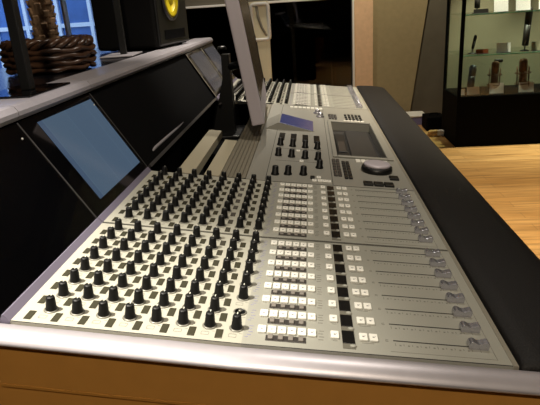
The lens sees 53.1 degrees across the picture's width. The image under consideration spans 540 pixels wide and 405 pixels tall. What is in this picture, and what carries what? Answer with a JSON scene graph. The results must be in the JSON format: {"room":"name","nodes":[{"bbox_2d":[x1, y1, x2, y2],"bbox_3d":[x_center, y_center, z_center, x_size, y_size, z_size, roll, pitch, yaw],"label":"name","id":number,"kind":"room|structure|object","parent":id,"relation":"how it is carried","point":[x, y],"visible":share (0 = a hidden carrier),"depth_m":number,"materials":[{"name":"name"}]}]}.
{"room":"studio","nodes":[
{"label":"studio","id":0,"kind":"room"},
{"bbox_2d":[185,0,446,113],"bbox_3d":[-0.209,-2.222,5.658,7.600,2.800,0.100,-2,20,5],"label":"wall","id":1,"kind":"structure","parent":0,"point":[427,97],"depth_m":5.72,"materials":[{"name":"grey paint"}]},
{"bbox_2d":[21,0,71,34],"bbox_3d":[-2.668,-2.010,5.888,2.050,2.400,0.100,-2,20,5],"label":"window","id":2,"kind":"structure","parent":1,"relation":"in","point":[62,2],"depth_m":5.84,"materials":[{"name":"grey metal"}]},
{"bbox_2d":[186,0,351,86],"bbox_3d":[-0.218,-1.588,5.849,2.205,1.081,0.080,-2,20,5],"label":"window","id":3,"kind":"structure","parent":1,"relation":"in","point":[311,40],"depth_m":5.79,"materials":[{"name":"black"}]},
{"bbox_2d":[352,0,354,86],"bbox_3d":[0.839,-2.225,5.476,0.018,2.800,0.099,-2,20,5],"label":"trim","id":4,"kind":"structure","parent":1,"relation":"attached to","point":[353,45],"depth_m":5.67,"materials":[{"name":"white"}]},
{"bbox_2d":[354,0,372,86],"bbox_3d":[0.944,-2.231,5.471,0.192,2.800,0.089,-2,20,5],"label":"trim","id":5,"kind":"structure","parent":1,"relation":"attached to","point":[363,9],"depth_m":5.63,"materials":[{"name":"beige wood"}]},
{"bbox_2d":[373,0,427,111],"bbox_3d":[1.448,-2.254,5.443,0.820,2.800,0.059,-2,20,5],"label":"wall panel","id":6,"kind":"object","parent":1,"relation":"attached to","point":[398,25],"depth_m":5.64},
{"bbox_2d":[418,125,539,258],"bbox_3d":[-0.393,0.567,2.265,7.800,0.100,8.400,-2,20,5],"label":"floor","id":7,"kind":"structure","parent":0,"point":[507,177],"depth_m":3.79,"materials":[{"name":"brown wood"}]},
{"bbox_2d":[248,1,271,80],"bbox_3d":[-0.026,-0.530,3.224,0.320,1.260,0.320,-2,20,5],"label":"door","id":8,"kind":"structure","parent":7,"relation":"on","point":[259,10],"depth_m":3.04,"materials":[{"name":"beige"}]},
{"bbox_2d":[0,37,539,404],"bbox_3d":[-0.124,0.086,1.767,1.292,1.107,2.255,-2,20,5],"label":"mixing console","id":9,"kind":"object","parent":7,"relation":"on","point":[155,98],"visible":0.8,"depth_m":0.64,"materials":[{"name":"lilac-grey painted metal"},{"name":"cream metal panel"},{"name":"brown wood"}]},
{"bbox_2d":[0,0,69,98],"bbox_3d":[-0.498,-0.794,0.800,0.105,1.250,0.170,-2,20,5],"label":"pole","id":10,"kind":"object","parent":9,"relation":"on","point":[27,88],"visible":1,"depth_m":0.98,"materials":[{"name":"black metal"}]},
{"bbox_2d":[0,0,96,74],"bbox_3d":[-0.587,-0.658,1.306,0.868,0.664,0.859,-2,20,5],"label":"basket planter","id":11,"kind":"object","parent":9,"relation":"on","point":[49,52],"visible":0.89,"depth_m":1.33,"materials":[{"name":"wicker"}]},
{"bbox_2d":[0,43,96,74],"bbox_3d":[-0.568,-0.378,1.398,0.234,0.073,0.231,-2,20,5],"label":"basket","id":12,"kind":"object","parent":11,"relation":"attached to","point":[45,58],"depth_m":1.31,"materials":[{"name":"wicker"}]},
{"bbox_2d":[0,123,101,323],"bbox_3d":[-0.358,0.008,0.746,0.121,0.181,0.303,-2,20,5],"label":"panel","id":13,"kind":"object","parent":9,"relation":"on","point":[44,221],"visible":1,"depth_m":0.78,"materials":[{"name":"black glass"}]},
{"bbox_2d":[17,93,150,221],"bbox_3d":[-0.338,-0.097,1.031,0.121,0.181,0.303,-2,20,5],"label":"display screen","id":14,"kind":"object","parent":9,"relation":"on","point":[76,136],"visible":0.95,"depth_m":1.00,"materials":[{"name":"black glass"}]},
{"bbox_2d":[99,0,141,58],"bbox_3d":[-0.529,-1.073,1.575,0.105,1.250,0.170,-4,20,-1],"label":"pole","id":15,"kind":"object","parent":9,"relation":"on","point":[116,3],"visible":1,"depth_m":1.75,"materials":[{"name":"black metal"}]},
{"bbox_2d":[91,0,188,51],"bbox_3d":[-0.493,-0.815,2.047,0.260,0.440,0.316,1,20,12],"label":"speaker","id":16,"kind":"object","parent":9,"relation":"on","point":[148,24],"visible":0.98,"depth_m":1.96},
{"bbox_2d":[184,48,221,100],"bbox_3d":[-0.255,-0.530,2.210,0.121,0.181,0.303,-2,20,5],"label":"meter","id":17,"kind":"object","parent":9,"relation":"on","point":[196,58],"visible":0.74,"depth_m":2.17,"materials":[{"name":"black glass"}]},
{"bbox_2d":[200,43,236,82],"bbox_3d":[-0.235,-0.635,2.495,0.121,0.181,0.303,-2,20,5],"label":"meter","id":18,"kind":"object","parent":9,"relation":"on","point":[210,51],"visible":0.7,"depth_m":2.45,"materials":[{"name":"black glass"}]},
{"bbox_2d":[214,46,243,139],"bbox_3d":[-0.128,-0.434,2.019,0.151,0.313,0.478,-2,20,5],"label":"monitor stand","id":19,"kind":"object","parent":9,"relation":"on","point":[225,121],"visible":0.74,"depth_m":1.89,"materials":[{"name":"black plastic"}]},
{"bbox_2d":[224,0,266,125],"bbox_3d":[-0.069,-0.488,1.699,0.091,0.385,0.560,-3,20,1],"label":"computer monitor","id":20,"kind":"object","parent":19,"relation":"attached to","point":[238,11],"visible":1,"depth_m":1.47,"materials":[{"name":"silver metal"}]},
{"bbox_2d":[10,218,513,369],"bbox_3d":[-0.002,0.108,0.757,0.579,0.098,0.302,-2,20,5],"label":"module","id":21,"kind":"object","parent":9,"relation":"on","point":[235,289],"visible":1,"depth_m":0.71,"materials":[{"name":"grey metal"}]},
{"bbox_2d":[103,166,447,250],"bbox_3d":[0.018,0.003,1.043,0.579,0.098,0.302,-2,20,5],"label":"module","id":22,"kind":"object","parent":9,"relation":"on","point":[275,209],"visible":0.98,"depth_m":1.01,"materials":[{"name":"grey metal"}]},
{"bbox_2d":[176,104,413,190],"bbox_3d":[0.087,-0.195,1.637,0.526,0.097,0.952,-2,20,5],"label":"centre section","id":23,"kind":"object","parent":9,"relation":"on","point":[294,144],"visible":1,"depth_m":1.43,"materials":[{"name":"grey metal"}]},
{"bbox_2d":[327,120,393,160],"bbox_3d":[0.257,-0.179,1.612,0.156,0.051,0.457,-2,20,5],"label":"screen","id":24,"kind":"object","parent":23,"relation":"on","point":[346,140],"depth_m":1.61,"materials":[{"name":"black plastic"}]},
{"bbox_2d":[233,78,359,96],"bbox_3d":[0.121,-0.535,2.507,0.579,0.098,0.302,-2,20,5],"label":"module","id":25,"kind":"object","parent":9,"relation":"on","point":[294,88],"visible":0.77,"depth_m":2.49,"materials":[{"name":"grey metal"}]},
{"bbox_2d":[233,85,367,109],"bbox_3d":[0.101,-0.430,2.221,0.579,0.098,0.302,-2,20,5],"label":"module","id":26,"kind":"object","parent":9,"relation":"on","point":[282,98],"visible":0.73,"depth_m":2.19,"materials":[{"name":"grey metal"}]},
{"bbox_2d":[406,111,423,124],"bbox_3d":[1.472,-0.877,5.617,0.268,0.095,0.248,-2,20,5],"label":"carton","id":27,"kind":"object","parent":7,"relation":"on","point":[416,116],"visible":0.29,"depth_m":5.51,"materials":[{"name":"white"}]},
{"bbox_2d":[422,112,441,130],"bbox_3d":[1.610,-0.808,5.313,0.180,0.156,0.240,-2,20,5],"label":"case","id":28,"kind":"object","parent":7,"relation":"on","point":[430,121],"visible":0.86,"depth_m":5.22,"materials":[{"name":"black plastic"}]},
{"bbox_2d":[427,129,443,136],"bbox_3d":[1.542,-0.645,5.017,0.163,0.072,0.097,-2,20,5],"label":"cable coil","id":29,"kind":"object","parent":7,"relation":"on","point":[431,133],"visible":1,"depth_m":4.98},
{"bbox_2d":[441,0,539,146],"bbox_3d":[2.201,-1.605,4.444,1.341,2.170,0.520,-2,20,5],"label":"display cabinet","id":30,"kind":"object","parent":7,"relation":"on","point":[512,117],"visible":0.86,"depth_m":4.70,"materials":[{"name":"black"}]},
{"bbox_2d":[465,65,476,93],"bbox_3d":[1.699,-1.039,4.560,0.079,0.240,0.070,-2,20,5],"label":"microphone","id":31,"kind":"object","parent":30,"relation":"on","point":[472,69],"visible":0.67,"depth_m":4.53,"materials":[{"name":"black"}]},
{"bbox_2d":[468,65,476,75],"bbox_3d":[1.702,-1.108,4.534,0.064,0.093,0.059,-2,20,5],"label":"grille","id":32,"kind":"object","parent":31,"relation":"attached to","point":[472,69],"depth_m":4.51,"materials":[{"name":"grey metal"}]},
{"bbox_2d":[468,35,476,53],"bbox_3d":[1.677,-1.306,4.463,0.070,0.149,0.070,-2,20,5],"label":"microphone","id":33,"kind":"object","parent":30,"relation":"on","point":[475,36],"visible":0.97,"depth_m":4.45,"materials":[{"name":"black metal"}]},
{"bbox_2d":[467,87,479,95],"bbox_3d":[1.706,-0.935,4.530,0.100,0.065,0.028,-2,20,5],"label":"price card","id":34,"kind":"object","parent":30,"relation":"on","point":[470,90],"visible":1,"depth_m":4.53,"materials":[{"name":"white paper"}]},
{"bbox_2d":[472,0,479,13],"bbox_3d":[1.670,-1.627,4.345,0.070,0.200,0.070,-2,20,5],"label":"microphone","id":35,"kind":"object","parent":30,"relation":"on","point":[477,2],"visible":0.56,"depth_m":4.34,"materials":[{"name":"black metal"}]},
{"bbox_2d":[473,9,488,13],"bbox_3d":[1.686,-1.528,4.314,0.115,0.034,0.028,-2,20,5],"label":"price card","id":36,"kind":"object","parent":30,"relation":"on","point":[476,11],"visible":1,"depth_m":4.31,"materials":[{"name":"black"}]},
{"bbox_2d":[476,49,488,53],"bbox_3d":[1.736,-1.234,4.418,0.100,0.038,0.028,-2,20,5],"label":"price card","id":37,"kind":"object","parent":30,"relation":"on","point":[478,51],"visible":1,"depth_m":4.42,"materials":[{"name":"brown"}]},
{"bbox_2d":[486,61,502,87],"bbox_3d":[1.888,-1.055,4.540,0.121,0.260,0.121,-2,20,5],"label":"microphone","id":38,"kind":"object","parent":30,"relation":"on","point":[495,73],"visible":0.78,"depth_m":4.51,"materials":[{"name":"black metal"}]},
{"bbox_2d":[491,61,498,73],"bbox_3d":[1.883,-1.130,4.513,0.061,0.099,0.061,-2,20,5],"label":"grille","id":39,"kind":"object","parent":38,"relation":"attached to","point":[495,64],"depth_m":4.49,"materials":[{"name":"brown metal"}]},
{"bbox_2d":[489,83,503,93],"bbox_3d":[1.894,-0.953,4.512,0.115,0.088,0.032,-2,20,5],"label":"price card","id":40,"kind":"object","parent":30,"relation":"on","point":[499,89],"visible":1,"depth_m":4.51,"materials":[{"name":"white paper"}]},
{"bbox_2d":[494,59,502,82],"bbox_3d":[2.021,-1.148,4.796,0.064,0.245,0.044,-2,20,5],"label":"microphone","id":41,"kind":"object","parent":30,"relation":"on","point":[499,60],"visible":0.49,"depth_m":4.75,"materials":[{"name":"brown metal"}]},
{"bbox_2d":[493,0,508,12],"bbox_3d":[1.838,-1.577,4.290,0.110,0.122,0.039,-2,20,5],"label":"price card","id":42,"kind":"object","parent":30,"relation":"on","point":[499,5],"visible":0.96,"depth_m":4.29,"materials":[{"name":"white paper"}]},
{"bbox_2d":[496,42,510,52],"bbox_3d":[1.904,-1.260,4.398,0.110,0.078,0.030,-2,20,5],"label":"price card","id":43,"kind":"object","parent":30,"relation":"on","point":[501,47],"visible":1,"depth_m":4.40,"materials":[{"name":"white paper"}]},
{"bbox_2d":[514,58,531,91],"bbox_3d":[2.118,-1.068,4.519,0.137,0.270,0.132,-2,20,5],"label":"microphone","id":44,"kind":"object","parent":30,"relation":"on","point":[523,63],"visible":0.82,"depth_m":4.49,"materials":[{"name":"black metal"}]},
{"bbox_2d":[519,58,527,71],"bbox_3d":[2.108,-1.145,4.492,0.071,0.106,0.067,-2,20,5],"label":"grille","id":45,"kind":"object","parent":44,"relation":"attached to","point":[523,63],"depth_m":4.47,"materials":[{"name":"brown metal"}]},
{"bbox_2d":[516,0,530,10],"bbox_3d":[2.008,-1.565,4.279,0.110,0.088,0.032,-2,20,5],"label":"price card","id":46,"kind":"object","parent":30,"relation":"on","point":[521,5],"visible":0.91,"depth_m":4.28,"materials":[{"name":"white paper"}]},
{"bbox_2d":[518,82,533,92],"bbox_3d":[2.133,-0.959,4.493,0.120,0.083,0.031,-2,20,5],"label":"price card","id":47,"kind":"object","parent":30,"relation":"on","point":[522,88],"visible":1,"depth_m":4.50,"materials":[{"name":"white paper"}]},
{"bbox_2d":[520,7,532,50],"bbox_3d":[2.089,-1.411,4.396,0.070,0.340,0.070,-2,20,5],"label":"microphone","id":48,"kind":"object","parent":30,"relation":"on","point":[528,15],"visible":0.84,"depth_m":4.38,"materials":[{"name":"black metal"}]},
{"bbox_2d":[524,7,532,24],"bbox_3d":[2.089,-1.507,4.360,0.056,0.136,0.053,-2,20,5],"label":"grille","id":49,"kind":"object","parent":48,"relation":"attached to","point":[528,15],"depth_m":4.35,"materials":[{"name":"black metal"}]},
{"bbox_2d":[531,41,539,50],"bbox_3d":[2.188,-1.267,4.374,0.130,0.073,0.029,-2,20,5],"label":"price card","id":50,"kind":"object","parent":30,"relation":"on","point":[535,46],"visible":1,"depth_m":4.38,"materials":[{"name":"brown"}]},
{"label":"outside","id":51,"kind":"structure","parent":0,"visible":0},
{"bbox_3d":[-5.229,-2.045,10.401,16.000,0.100,7.800,-2,20,5],"label":"ground","id":52,"kind":"structure","parent":51,"visible":0},
{"bbox_2d":[0,0,97,67],"bbox_3d":[-5.420,-4.921,9.346,8.000,6.000,0.420,-2,20,5],"label":"building","id":53,"kind":"structure","parent":52,"relation":"on","point":[80,13],"depth_m":9.71,"materials":[{"name":"blue glass"}]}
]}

